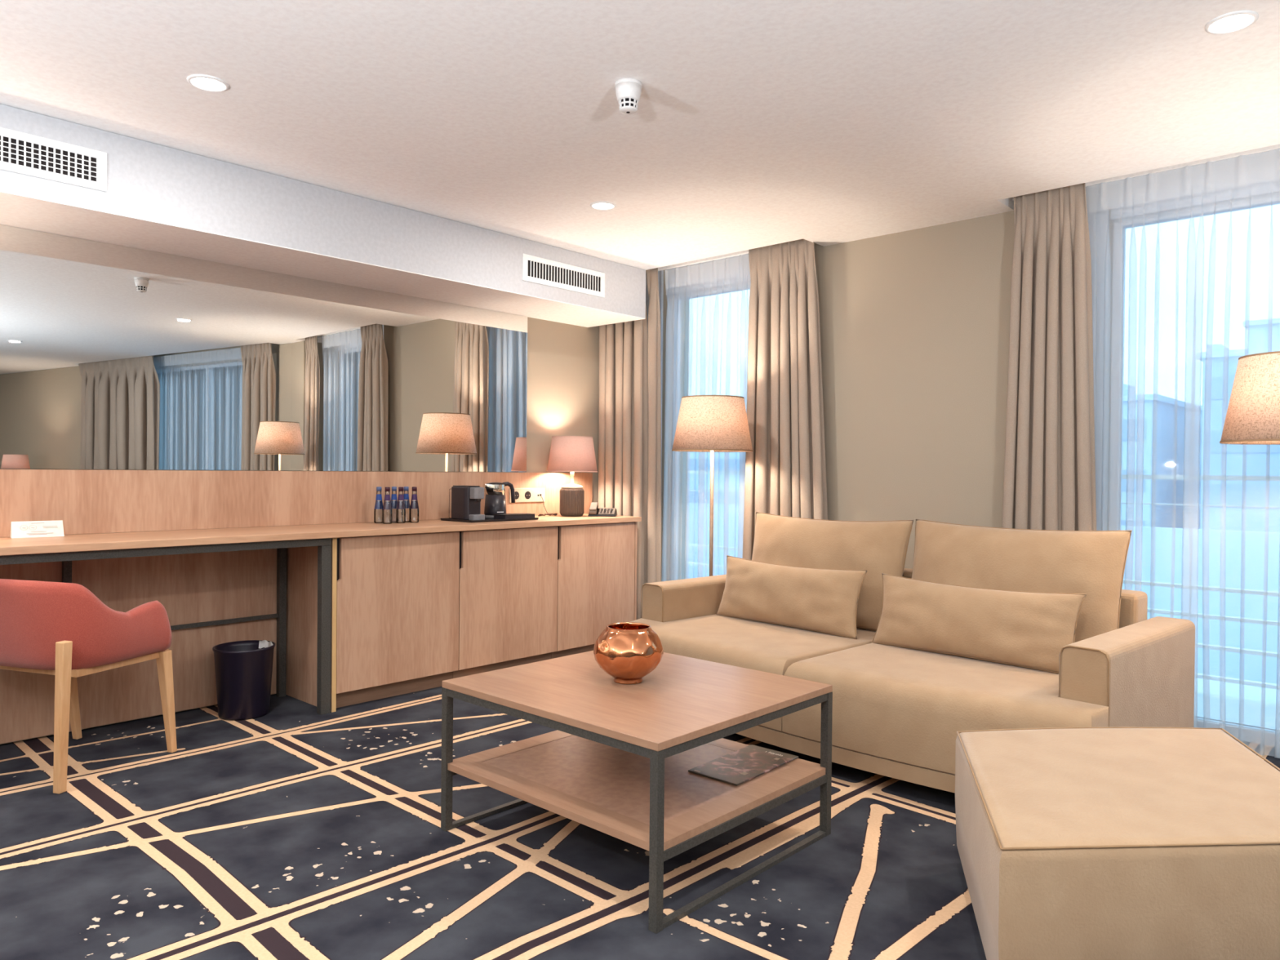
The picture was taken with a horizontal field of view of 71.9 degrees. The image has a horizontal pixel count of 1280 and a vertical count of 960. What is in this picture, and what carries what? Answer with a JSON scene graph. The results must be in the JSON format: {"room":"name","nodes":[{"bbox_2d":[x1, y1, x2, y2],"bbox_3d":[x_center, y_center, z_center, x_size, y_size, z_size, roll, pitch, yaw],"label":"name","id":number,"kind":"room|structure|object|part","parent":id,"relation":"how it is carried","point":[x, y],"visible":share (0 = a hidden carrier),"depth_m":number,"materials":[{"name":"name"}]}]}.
{"room":"hotel room","nodes":[
{"label":"hotel room","id":0,"kind":"room"},
{"bbox_2d":[0,316,599,744],"bbox_3d":[-2.612,-0.177,3.360,0.200,2.391,7.800,1,1,43],"label":"wall","id":1,"kind":"structure","parent":0,"point":[563,358],"depth_m":5.48,"materials":[{"name":"beige paper"}]},
{"bbox_2d":[0,224,527,471],"bbox_3d":[-2.249,-0.509,3.586,0.014,0.931,4.625,1,1,43],"label":"wall mirror","id":2,"kind":"object","parent":1,"relation":"attached to","point":[113,356],"visible":1,"depth_m":4.02,"materials":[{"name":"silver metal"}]},
{"bbox_2d":[0,469,592,537],"bbox_3d":[-2.068,0.088,3.794,0.016,0.260,5.175,1,1,43],"label":"wall panel","id":3,"kind":"object","parent":1,"relation":"attached to","point":[86,501],"visible":0.78,"depth_m":4.01,"materials":[{"name":"brown wood"}]},
{"bbox_2d":[509,488,545,502],"bbox_3d":[-0.676,0.091,5.283,0.011,0.083,0.273,1,1,43],"label":"socket plate","id":4,"kind":"object","parent":3,"relation":"attached to","point":[522,495],"visible":0.89,"depth_m":5.29,"materials":[{"name":"beige plastic"}]},
{"bbox_2d":[515,491,519,499],"bbox_3d":[-0.733,0.091,5.218,0.001,0.047,0.047,1,1,43],"label":"outlet","id":5,"kind":"object","parent":4,"relation":"attached to","point":[517,493],"depth_m":5.22,"materials":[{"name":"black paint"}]},
{"bbox_2d":[524,491,530,498],"bbox_3d":[-0.672,0.091,5.285,0.001,0.047,0.047,1,1,43],"label":"outlet","id":6,"kind":"object","parent":4,"relation":"attached to","point":[527,494],"depth_m":5.28,"materials":[{"name":"black paint"}]},
{"bbox_2d":[0,191,644,327],"bbox_3d":[-2.645,-0.974,2.939,0.700,0.004,7.140,1,1,43],"label":"bulkhead underside","id":7,"kind":"structure","parent":1,"relation":"attached to","point":[18,211],"depth_m":3.86,"materials":[{"name":"paint"}]},
{"bbox_2d":[0,103,645,318],"bbox_3d":[-2.643,-1.121,2.937,0.700,0.290,7.140,1,1,43],"label":"ceiling bulkhead","id":8,"kind":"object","parent":1,"relation":"attached to","point":[146,180],"depth_m":3.70,"materials":[{"name":"grey paint"}]},
{"bbox_2d":[0,127,106,191],"bbox_3d":[-2.135,-1.113,2.968,0.006,0.140,0.606,1,1,43],"label":"air vent","id":9,"kind":"object","parent":8,"relation":"attached to","point":[21,153],"visible":1,"depth_m":3.07,"materials":[{"name":"white metal"}]},
{"bbox_2d":[522,253,604,297],"bbox_3d":[-0.408,-1.117,4.841,0.006,0.140,0.606,1,1,43],"label":"air vent","id":10,"kind":"object","parent":8,"relation":"attached to","point":[535,269],"visible":1,"depth_m":4.82,"materials":[{"name":"white metal"}]},
{"bbox_2d":[0,0,1279,270],"bbox_3d":[1.604,-1.290,-0.529,11.638,0.200,7.800,1,1,43],"label":"ceiling","id":11,"kind":"structure","parent":0,"point":[755,123],"depth_m":2.87,"materials":[{"name":"paint"}]},
{"bbox_2d":[186,74,229,91],"bbox_3d":[-1.363,-1.251,2.784,0.120,0.006,0.120,1,1,43],"label":"recessed light","id":12,"kind":"object","parent":11,"relation":"in","point":[206,82],"visible":1,"depth_m":2.78,"materials":[{"name":"white paint"}]},
{"bbox_2d":[590,201,616,209],"bbox_3d":[-0.169,-1.253,4.032,0.120,0.006,0.120,1,1,43],"label":"recessed light","id":13,"kind":"object","parent":11,"relation":"in","point":[596,205],"visible":1,"depth_m":4.02,"materials":[{"name":"white paint"}]},
{"bbox_2d":[614,78,642,114],"bbox_3d":[-0.037,-1.197,2.765,0.086,0.089,0.086,1,1,43],"label":"smoke detector","id":14,"kind":"object","parent":11,"relation":"attached to","point":[628,91],"visible":1,"depth_m":2.74,"materials":[{"name":"white plastic"}]},
{"bbox_2d":[645,249,748,273],"bbox_3d":[0.349,-1.305,5.191,1.540,0.018,0.130,1,1,43],"label":"track","id":15,"kind":"object","parent":11,"relation":"attached to","point":[743,252],"visible":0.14,"depth_m":5.22,"materials":[{"name":"white metal"}]},
{"bbox_2d":[597,307,648,619],"bbox_3d":[-0.113,-0.148,5.548,0.411,2.309,0.097,1,1,43],"label":"drape","id":16,"kind":"object","parent":15,"relation":"hanging from","point":[623,421],"visible":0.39,"depth_m":5.49,"materials":[{"name":"beige fabric"}]},
{"bbox_2d":[646,267,661,582],"bbox_3d":[0.082,-0.145,5.412,0.091,2.309,0.073,1,1,43],"label":"drape","id":17,"kind":"object","parent":15,"relation":"hanging from","point":[654,501],"visible":0.83,"depth_m":5.40,"materials":[{"name":"beige fabric"}]},
{"bbox_2d":[665,254,750,288],"bbox_3d":[0.477,-0.138,5.178,0.920,2.309,0.070,1,1,43],"label":"sheer curtain","id":18,"kind":"object","parent":15,"relation":"hanging from","point":[727,268],"visible":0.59,"depth_m":5.24,"materials":[{"name":"white fabric"}]},
{"bbox_2d":[742,239,827,559],"bbox_3d":[0.791,-0.131,4.770,0.552,2.309,0.080,1,1,36],"label":"drape","id":19,"kind":"object","parent":15,"relation":"hanging from","point":[785,468],"visible":0.74,"depth_m":4.74,"materials":[{"name":"beige fabric"}]},
{"bbox_2d":[1012,144,1279,200],"bbox_3d":[2.187,-1.270,3.496,1.420,0.018,0.130,1,1,43],"label":"track","id":20,"kind":"object","parent":11,"relation":"attached to","point":[1277,146],"visible":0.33,"depth_m":3.55,"materials":[{"name":"white metal"}]},
{"bbox_2d":[1001,182,1096,530],"bbox_3d":[1.780,-0.112,3.843,0.080,2.309,0.453,0,1,-42],"label":"drape","id":21,"kind":"object","parent":20,"relation":"hanging from","point":[1049,483],"visible":0.74,"depth_m":3.82,"materials":[{"name":"beige fabric"}]},
{"bbox_2d":[1085,148,1279,213],"bbox_3d":[2.221,-0.104,3.529,0.920,2.309,0.029,1,1,43],"label":"sheer curtain","id":22,"kind":"object","parent":20,"relation":"hanging from","point":[1264,166],"visible":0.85,"depth_m":3.54,"materials":[{"name":"white fabric"}]},
{"bbox_2d":[1204,10,1258,34],"bbox_3d":[1.577,-1.218,2.352,0.120,0.006,0.120,1,1,43],"label":"recessed light","id":23,"kind":"object","parent":11,"relation":"in","point":[1233,21],"visible":1,"depth_m":2.35,"materials":[{"name":"white paint"}]},
{"bbox_2d":[0,686,1279,959],"bbox_3d":[1.423,1.098,-0.425,11.500,0.001,7.900,1,1,43],"label":"floor","id":24,"kind":"structure","parent":0,"point":[293,831],"depth_m":2.42,"materials":[{"name":"carpet"}]},
{"bbox_2d":[0,578,177,794],"bbox_3d":[-2.066,0.676,3.175,0.606,0.700,0.524,1,1,18],"label":"armchair","id":25,"kind":"object","parent":24,"relation":"on","point":[64,631],"visible":1,"depth_m":2.93,"materials":[{"name":"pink fabric"}]},
{"bbox_3d":[-1.895,0.779,2.891,0.065,0.502,0.043,1,1,18],"label":"leg","id":26,"kind":"part","parent":25,"relation":"part of","materials":[{"name":"brown wood"}]},
{"bbox_3d":[-2.234,0.825,3.455,0.040,0.392,0.080,1,1,18],"label":"leg","id":27,"kind":"part","parent":25,"relation":"part of","materials":[{"name":"brown wood"}]},
{"bbox_3d":[-2.057,0.643,3.202,0.490,0.024,0.375,1,1,18],"label":"seat rail","id":28,"kind":"part","parent":25,"relation":"part of","materials":[{"name":"brown wood"}]},
{"bbox_3d":[-2.075,0.479,3.140,0.606,0.305,0.454,1,1,18],"label":"backrest","id":29,"kind":"part","parent":25,"relation":"part of","materials":[{"name":"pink fabric"}]},
{"bbox_3d":[-1.767,0.831,3.299,0.040,0.392,0.080,1,1,18],"label":"leg","id":30,"kind":"part","parent":25,"relation":"part of","materials":[{"name":"brown wood"}]},
{"bbox_2d":[0,537,331,743],"bbox_3d":[-2.586,0.639,2.886,0.465,0.770,3.126,1,1,43],"label":"desk","id":31,"kind":"object","parent":24,"relation":"on","point":[211,595],"visible":0.55,"depth_m":3.81,"materials":[{"name":"brown wood"}]},
{"bbox_3d":[-2.426,0.272,2.735,0.037,0.032,3.122,1,1,43],"label":"rail","id":32,"kind":"part","parent":31,"relation":"part of","materials":[{"name":"grey metal"}]},
{"bbox_3d":[-2.747,0.639,3.006,0.017,0.017,3.084,1,1,43],"label":"rail","id":33,"kind":"part","parent":31,"relation":"part of","materials":[{"name":"grey metal"}]},
{"bbox_3d":[-1.687,0.650,4.149,0.030,0.738,0.033,1,1,43],"label":"post","id":34,"kind":"part","parent":31,"relation":"part of","materials":[{"name":"grey metal"}]},
{"bbox_2d":[0,513,641,555],"bbox_3d":[-1.904,0.237,3.602,0.492,0.028,5.115,1,1,43],"label":"countertop","id":35,"kind":"structure","parent":31,"relation":"on","point":[121,540],"depth_m":3.74,"materials":[{"name":"brown wood"}]},
{"bbox_2d":[9,520,64,537],"bbox_3d":[-2.329,0.189,3.407,0.170,0.062,0.036,0,1,-43],"label":"tent card","id":36,"kind":"object","parent":35,"relation":"on","point":[29,529],"visible":1,"depth_m":3.40,"materials":[{"name":"grey paper"}]},
{"bbox_2d":[373,486,382,523],"bbox_3d":[-1.323,0.126,4.469,0.047,0.184,0.047,1,1,43],"label":"water bottle","id":37,"kind":"object","parent":35,"relation":"on","point":[379,504],"visible":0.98,"depth_m":4.46,"materials":[{"name":"blue glass"}]},
{"bbox_2d":[382,487,392,524],"bbox_3d":[-1.268,0.127,4.426,0.047,0.184,0.047,1,1,43],"label":"water bottle","id":38,"kind":"object","parent":35,"relation":"on","point":[387,504],"visible":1,"depth_m":4.42,"materials":[{"name":"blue glass"}]},
{"bbox_2d":[389,486,398,522],"bbox_3d":[-1.264,0.126,4.533,0.047,0.184,0.047,1,1,43],"label":"water bottle","id":39,"kind":"object","parent":35,"relation":"on","point":[393,503],"visible":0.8,"depth_m":4.52,"materials":[{"name":"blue glass"}]},
{"bbox_2d":[395,486,405,523],"bbox_3d":[-1.216,0.127,4.483,0.047,0.184,0.047,1,1,43],"label":"water bottle","id":40,"kind":"object","parent":35,"relation":"on","point":[401,504],"visible":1,"depth_m":4.47,"materials":[{"name":"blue glass"}]},
{"bbox_2d":[401,486,410,522],"bbox_3d":[-1.216,0.126,4.586,0.047,0.184,0.047,1,1,43],"label":"water bottle","id":41,"kind":"object","parent":35,"relation":"on","point":[407,505],"visible":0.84,"depth_m":4.57,"materials":[{"name":"blue glass"}]},
{"bbox_2d":[409,486,418,522],"bbox_3d":[-1.162,0.127,4.541,0.047,0.184,0.047,1,1,43],"label":"water bottle","id":42,"kind":"object","parent":35,"relation":"on","point":[414,504],"visible":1,"depth_m":4.53,"materials":[{"name":"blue glass"}]},
{"bbox_2d":[440,517,538,522],"bbox_3d":[-0.820,0.213,4.830,0.274,0.011,0.456,1,1,43],"label":"serving tray","id":43,"kind":"object","parent":35,"relation":"on","point":[450,518],"visible":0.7,"depth_m":4.71,"materials":[{"name":"black paint"}]},
{"bbox_2d":[448,485,484,520],"bbox_3d":[-0.921,0.121,4.726,0.243,0.181,0.100,1,1,43],"label":"coffee machine","id":44,"kind":"object","parent":43,"relation":"on","point":[465,500],"visible":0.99,"depth_m":4.67,"materials":[{"name":"black plastic"}]},
{"bbox_3d":[-0.933,0.033,4.736,0.140,0.004,0.076,1,1,43],"label":"lid","id":45,"kind":"part","parent":44,"relation":"part of","materials":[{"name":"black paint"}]},
{"bbox_2d":[468,514,484,520],"bbox_3d":[-0.856,0.198,4.665,0.062,0.030,0.080,1,1,43],"label":"drip tray","id":46,"kind":"object","parent":44,"relation":"on","point":[471,517],"depth_m":4.64,"materials":[{"name":"grey plastic"}]},
{"bbox_2d":[483,481,515,519],"bbox_3d":[-0.798,0.111,4.937,0.136,0.203,0.175,1,1,24],"label":"electric kettle","id":47,"kind":"object","parent":43,"relation":"on","point":[495,499],"visible":0.84,"depth_m":4.87,"materials":[{"name":"grey plastic"}]},
{"bbox_3d":[-0.805,0.018,4.918,0.102,0.012,0.102,0,1,-35],"label":"lid","id":48,"kind":"part","parent":47,"relation":"part of","materials":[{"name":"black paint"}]},
{"bbox_3d":[-0.739,0.069,4.966,0.079,0.119,0.023,0,1,-35],"label":"handle","id":49,"kind":"part","parent":47,"relation":"part of","materials":[{"name":"black plastic"}]},
{"bbox_2d":[493,512,535,519],"bbox_3d":[-0.691,0.201,4.853,0.102,0.028,0.212,1,1,43],"label":"box","id":50,"kind":"object","parent":43,"relation":"on","point":[501,516],"visible":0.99,"depth_m":4.80,"materials":[{"name":"black plastic"}]},
{"bbox_3d":[-0.691,0.190,4.853,0.102,0.006,0.212,1,1,43],"label":"lid","id":51,"kind":"part","parent":50,"relation":"part of","materials":[{"name":"black paint"}]},
{"bbox_2d":[537,512,557,516],"bbox_3d":[-0.549,0.209,5.296,0.036,0.014,0.166,1,1,43],"label":"cable","id":52,"kind":"object","parent":35,"relation":"on","point":[549,514],"visible":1,"depth_m":5.28,"materials":[{"name":"plastic"}]},
{"bbox_2d":[546,435,597,516],"bbox_3d":[-0.410,-0.022,5.331,0.306,0.478,0.306,1,1,43],"label":"table lamp","id":53,"kind":"object","parent":35,"relation":"on","point":[571,454],"visible":1,"depth_m":5.24,"materials":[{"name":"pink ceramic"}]},
{"bbox_3d":[-0.409,-0.155,5.330,0.304,0.210,0.304,1,1,43],"label":"lamp shade","id":54,"kind":"part","parent":53,"relation":"part of","materials":[{"name":"pink fabric"}]},
{"bbox_2d":[587,502,617,516],"bbox_3d":[-0.227,0.178,5.362,0.169,0.081,0.135,1,1,3],"label":"telephone","id":55,"kind":"object","parent":35,"relation":"on","point":[593,510],"visible":1,"depth_m":5.33,"materials":[{"name":"black paint"}]},
{"bbox_3d":[-1.387,0.655,3.871,0.037,0.738,0.044,1,1,43],"label":"post","id":56,"kind":"part","parent":31,"relation":"part of","materials":[{"name":"grey metal"}]},
{"bbox_2d":[212,640,275,720],"bbox_3d":[-1.725,0.868,3.843,0.250,0.306,0.250,1,1,43],"label":"waste bin","id":57,"kind":"object","parent":24,"relation":"on","point":[243,669],"visible":1,"depth_m":3.75,"materials":[{"name":"black plastic"}]},
{"bbox_2d":[285,531,459,712],"bbox_3d":[-1.296,0.636,4.288,0.464,0.769,0.676,1,1,43],"label":"base cabinet","id":58,"kind":"object","parent":24,"relation":"on","point":[394,603],"visible":0.87,"depth_m":4.09,"materials":[{"name":"brown wood"}]},
{"bbox_3d":[-1.520,0.636,4.048,0.462,0.769,0.020,1,1,43],"label":"panel","id":59,"kind":"part","parent":58,"relation":"part of","materials":[{"name":"brown wood"}]},
{"bbox_3d":[-1.127,0.602,4.146,0.020,0.688,0.652,1,1,43],"label":"door","id":60,"kind":"part","parent":58,"relation":"part of","materials":[{"name":"brown wood"}]},
{"bbox_2d":[453,525,558,678],"bbox_3d":[-0.845,0.635,4.779,0.462,0.769,0.653,1,1,43],"label":"base cabinet","id":61,"kind":"object","parent":24,"relation":"on","point":[508,578],"visible":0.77,"depth_m":4.61,"materials":[{"name":"brown wood"}]},
{"bbox_2d":[551,521,637,658],"bbox_3d":[-0.406,0.634,5.254,0.464,0.769,0.637,1,1,43],"label":"base cabinet","id":62,"kind":"object","parent":24,"relation":"on","point":[597,563],"visible":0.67,"depth_m":5.06,"materials":[{"name":"brown wood"}]},
{"bbox_3d":[-0.196,0.633,5.482,0.464,0.769,0.016,1,1,43],"label":"panel","id":63,"kind":"part","parent":62,"relation":"part of","materials":[{"name":"brown wood"}]},
{"bbox_2d":[440,650,832,933],"bbox_3d":[-0.011,0.828,2.634,0.862,0.446,0.785,1,1,43],"label":"coffee table","id":64,"kind":"object","parent":24,"relation":"on","point":[618,759],"visible":0.91,"depth_m":2.46,"materials":[{"name":"brown wood"}]},
{"bbox_3d":[-0.577,0.833,2.638,0.024,0.425,0.024,1,1,43],"label":"leg","id":65,"kind":"part","parent":64,"relation":"part of","materials":[{"name":"grey metal"}]},
{"bbox_3d":[-0.321,1.039,2.920,0.020,0.012,0.737,1,1,43],"label":"floor rail","id":66,"kind":"part","parent":64,"relation":"part of","materials":[{"name":"grey metal"}]},
{"bbox_2d":[593,622,663,684],"bbox_3d":[-0.035,0.522,2.651,0.213,0.165,0.211,1,1,43],"label":"copper vase","id":67,"kind":"object","parent":64,"relation":"on","point":[627,651],"visible":1,"depth_m":2.58,"materials":[{"name":"brown metal"}]},
{"bbox_2d":[447,729,825,850],"bbox_3d":[-0.011,0.859,2.634,0.850,0.020,0.773,1,1,43],"label":"shelf","id":68,"kind":"object","parent":64,"relation":"attached to","point":[602,788],"depth_m":2.47,"materials":[{"name":"brown wood"}]},
{"bbox_3d":[-0.009,0.636,2.631,0.858,0.022,0.781,1,1,43],"label":"frame","id":69,"kind":"part","parent":64,"relation":"part of","materials":[{"name":"grey metal"}]},
{"bbox_3d":[0.039,0.845,2.070,0.024,0.425,0.024,1,1,43],"label":"leg","id":70,"kind":"part","parent":64,"relation":"part of","materials":[{"name":"grey metal"}]},
{"bbox_2d":[688,744,798,786],"bbox_3d":[0.313,0.849,2.637,0.174,0.006,0.330,1,1,41],"label":"magazine","id":71,"kind":"object","parent":64,"relation":"on","point":[737,767],"visible":1,"depth_m":2.62,"materials":[{"name":"paper"}]},
{"bbox_3d":[0.295,1.051,2.352,0.020,0.012,0.737,1,1,43],"label":"floor rail","id":72,"kind":"part","parent":64,"relation":"part of","materials":[{"name":"grey metal"}]},
{"bbox_3d":[0.296,0.886,2.350,0.020,0.022,0.737,1,1,43],"label":"shelf rail","id":73,"kind":"part","parent":64,"relation":"part of","materials":[{"name":"grey metal"}]},
{"bbox_3d":[0.555,0.844,2.629,0.024,0.425,0.024,1,1,43],"label":"leg","id":74,"kind":"part","parent":64,"relation":"part of","materials":[{"name":"grey metal"}]},
{"bbox_2d":[671,395,752,576],"bbox_3d":[0.378,0.298,4.673,0.428,1.468,0.428,1,1,43],"label":"floor lamp","id":75,"kind":"object","parent":24,"relation":"on","point":[712,424],"visible":0.81,"depth_m":4.51,"materials":[{"name":"beige fabric"}]},
{"bbox_3d":[0.384,-0.294,4.667,0.426,0.282,0.426,1,1,43],"label":"lamp shade","id":76,"kind":"part","parent":75,"relation":"part of","materials":[{"name":"fabric"}]},
{"bbox_2d":[631,568,1195,792],"bbox_3d":[0.932,0.729,3.626,1.115,0.640,2.071,0,1,-43],"label":"sofa","id":77,"kind":"object","parent":24,"relation":"on","point":[898,712],"visible":0.57,"depth_m":3.03,"materials":[{"name":"beige fabric"}]},
{"bbox_3d":[0.370,0.731,4.417,0.860,0.486,0.147,0,1,-43],"label":"armrest","id":78,"kind":"part","parent":77,"relation":"part of","materials":[{"name":"beige fabric"}]},
{"bbox_2d":[631,613,875,732],"bbox_3d":[0.505,0.792,3.938,0.915,0.263,1.033,0,1,-43],"label":"seat cushion","id":79,"kind":"object","parent":77,"relation":"on","point":[772,648],"depth_m":3.66,"materials":[{"name":"beige fabric"}]},
{"bbox_2d":[715,555,867,639],"bbox_3d":[0.666,0.518,4.010,0.156,0.287,0.803,0,1,-42],"label":"bolster cushion","id":80,"kind":"object","parent":77,"relation":"on","point":[825,601],"visible":1,"depth_m":3.91,"materials":[{"name":"beige fabric"}]},
{"bbox_2d":[751,511,913,631],"bbox_3d":[0.852,0.415,4.134,0.236,0.494,0.874,0,1,-43],"label":"cushion","id":81,"kind":"object","parent":77,"relation":"on","point":[877,547],"visible":0.62,"depth_m":3.98,"materials":[{"name":"beige fabric"}]},
{"bbox_2d":[782,642,1108,774],"bbox_3d":[1.211,0.807,3.179,0.915,0.263,1.033,0,1,-43],"label":"seat cushion","id":82,"kind":"object","parent":77,"relation":"on","point":[902,708],"depth_m":2.96,"materials":[{"name":"beige fabric"}]},
{"bbox_2d":[871,573,1086,673],"bbox_3d":[1.257,0.533,3.352,0.152,0.282,0.803,0,1,-43],"label":"bolster cushion","id":83,"kind":"object","parent":77,"relation":"on","point":[1021,628],"visible":0.95,"depth_m":3.27,"materials":[{"name":"beige fabric"}]},
{"bbox_2d":[911,519,1132,642],"bbox_3d":[1.451,0.425,3.490,0.235,0.499,0.872,0,1,-42],"label":"cushion","id":84,"kind":"object","parent":77,"relation":"on","point":[1092,563],"visible":0.5,"depth_m":3.35,"materials":[{"name":"beige fabric"}]},
{"bbox_3d":[1.275,0.670,3.944,0.140,0.521,1.768,0,1,-43],"label":"frame","id":85,"kind":"part","parent":77,"relation":"part of","materials":[{"name":"beige fabric"}]},
{"bbox_3d":[1.680,0.758,3.009,0.860,0.486,0.147,0,1,-43],"label":"armrest","id":86,"kind":"part","parent":77,"relation":"part of","materials":[{"name":"beige fabric"}]},
{"bbox_2d":[955,726,1279,959],"bbox_3d":[1.147,0.876,2.054,0.730,0.384,1.013,1,1,14],"label":"ottoman","id":87,"kind":"object","parent":24,"relation":"on","point":[1102,842],"visible":1,"depth_m":1.71,"materials":[{"name":"beige fabric"}]},
{"bbox_2d":[1219,351,1279,444],"bbox_3d":[2.184,0.326,2.945,0.428,1.483,0.428,1,1,43],"label":"floor lamp","id":88,"kind":"object","parent":24,"relation":"on","point":[1253,412],"visible":0.75,"depth_m":2.89,"materials":[{"name":"beige fabric"}]},
{"bbox_2d":[645,178,1279,581],"bbox_3d":[3.818,-0.103,1.761,0.849,2.401,11.525,0,1,-40],"label":"wall","id":89,"kind":"structure","parent":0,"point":[914,324],"depth_m":4.36,"materials":[{"name":"beige paint"}]},
{"bbox_2d":[667,281,751,581],"bbox_3d":[0.552,-0.081,5.393,0.940,2.215,0.060,1,1,43],"label":"window","id":90,"kind":"structure","parent":89,"relation":"attached to","point":[675,299],"depth_m":5.68,"materials":[{"name":"paint"}]},
{"bbox_2d":[1108,191,1279,747],"bbox_3d":[2.447,-0.044,3.646,0.905,2.215,0.060,1,1,43],"label":"window","id":91,"kind":"structure","parent":89,"relation":"attached to","point":[1242,732],"depth_m":3.90,"materials":[{"name":"paint"}]},
{"label":"outside","id":92,"kind":"structure","parent":0,"visible":0},
{"bbox_3d":[89.920,12.969,97.821,400.000,0.200,254.300,1,1,43],"label":"ground","id":93,"kind":"structure","parent":92,"visible":0},
{"bbox_2d":[687,411,746,508],"bbox_3d":[9.572,2.716,94.548,26.600,18.850,12.600,1,1,43],"label":"building","id":94,"kind":"structure","parent":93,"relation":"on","point":[697,461],"depth_m":88.01,"materials":[{"name":"blue glass"}]},
{"bbox_2d":[686,506,1279,684],"bbox_3d":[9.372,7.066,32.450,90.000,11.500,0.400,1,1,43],"label":"parapet","id":95,"kind":"object","parent":93,"relation":"on","point":[1233,559],"depth_m":25.63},
{"bbox_2d":[1121,383,1200,528],"bbox_3d":[32.606,3.339,59.715,6.700,18.800,12.600,1,1,43],"label":"building","id":96,"kind":"structure","parent":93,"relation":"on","point":[1158,430],"depth_m":54.41,"materials":[{"name":"blue glass"}]},
{"bbox_2d":[1192,405,1202,528],"bbox_3d":[44.146,3.603,70.838,7.600,18.250,12.600,1,1,43],"label":"apartment block","id":97,"kind":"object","parent":93,"relation":"on","point":[1197,421],"visible":0.02,"depth_m":65.28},
{"bbox_2d":[1195,343,1279,533],"bbox_3d":[39.138,2.452,55.051,5.200,20.800,14.600,1,1,43],"label":"building","id":98,"kind":"structure","parent":93,"relation":"on","point":[1220,362],"depth_m":50.46,"materials":[{"name":"blue glass"}]},
{"bbox_2d":[1243,318,1279,348],"bbox_3d":[52.529,0.442,69.904,6.100,24.750,14.600,1,1,43],"label":"office tower","id":99,"kind":"structure","parent":93,"relation":"on","point":[1264,333],"depth_m":65.79,"materials":[{"name":"blue glass"}]},
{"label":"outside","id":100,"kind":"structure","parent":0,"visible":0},
{"bbox_2d":[1194,677,1279,730],"bbox_3d":[3.813,1.214,3.424,13.000,0.230,1.000,1,1,43],"label":"balcony slab","id":101,"kind":"object","parent":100,"point":[1255,706],"depth_m":4.26,"materials":[{"name":"paint"}]},
{"bbox_2d":[686,470,1279,689],"bbox_3d":[3.206,0.575,4.132,10.130,1.182,0.060,1,1,43],"label":"balcony railing","id":102,"kind":"object","parent":101,"relation":"on","point":[1249,682],"visible":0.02,"depth_m":4.42,"materials":[{"name":"metal"}]},
{"bbox_3d":[3.150,0.693,4.170,10.000,0.018,0.040,1,1,43],"label":"rail","id":103,"kind":"part","parent":102,"relation":"part of","materials":[{"name":"metal"}]},
{"bbox_3d":[3.152,0.552,4.168,10.000,0.018,0.040,1,1,43],"label":"rail","id":104,"kind":"part","parent":102,"relation":"part of","materials":[{"name":"metal"}]},
{"bbox_3d":[3.155,0.135,4.164,10.000,0.006,0.040,1,1,43],"label":"rail","id":105,"kind":"part","parent":102,"relation":"part of","materials":[{"name":"metal"}]},
{"bbox_3d":[3.157,-0.005,4.162,10.000,0.024,0.040,1,1,43],"label":"rail","id":106,"kind":"part","parent":102,"relation":"part of","materials":[{"name":"metal"}]},
{"bbox_3d":[3.147,0.998,4.173,10.000,0.018,0.040,1,1,43],"label":"rail","id":107,"kind":"part","parent":102,"relation":"part of","materials":[{"name":"metal"}]},
{"bbox_3d":[3.149,0.845,4.171,10.000,0.018,0.040,1,1,43],"label":"rail","id":108,"kind":"part","parent":102,"relation":"part of","materials":[{"name":"metal"}]}
]}

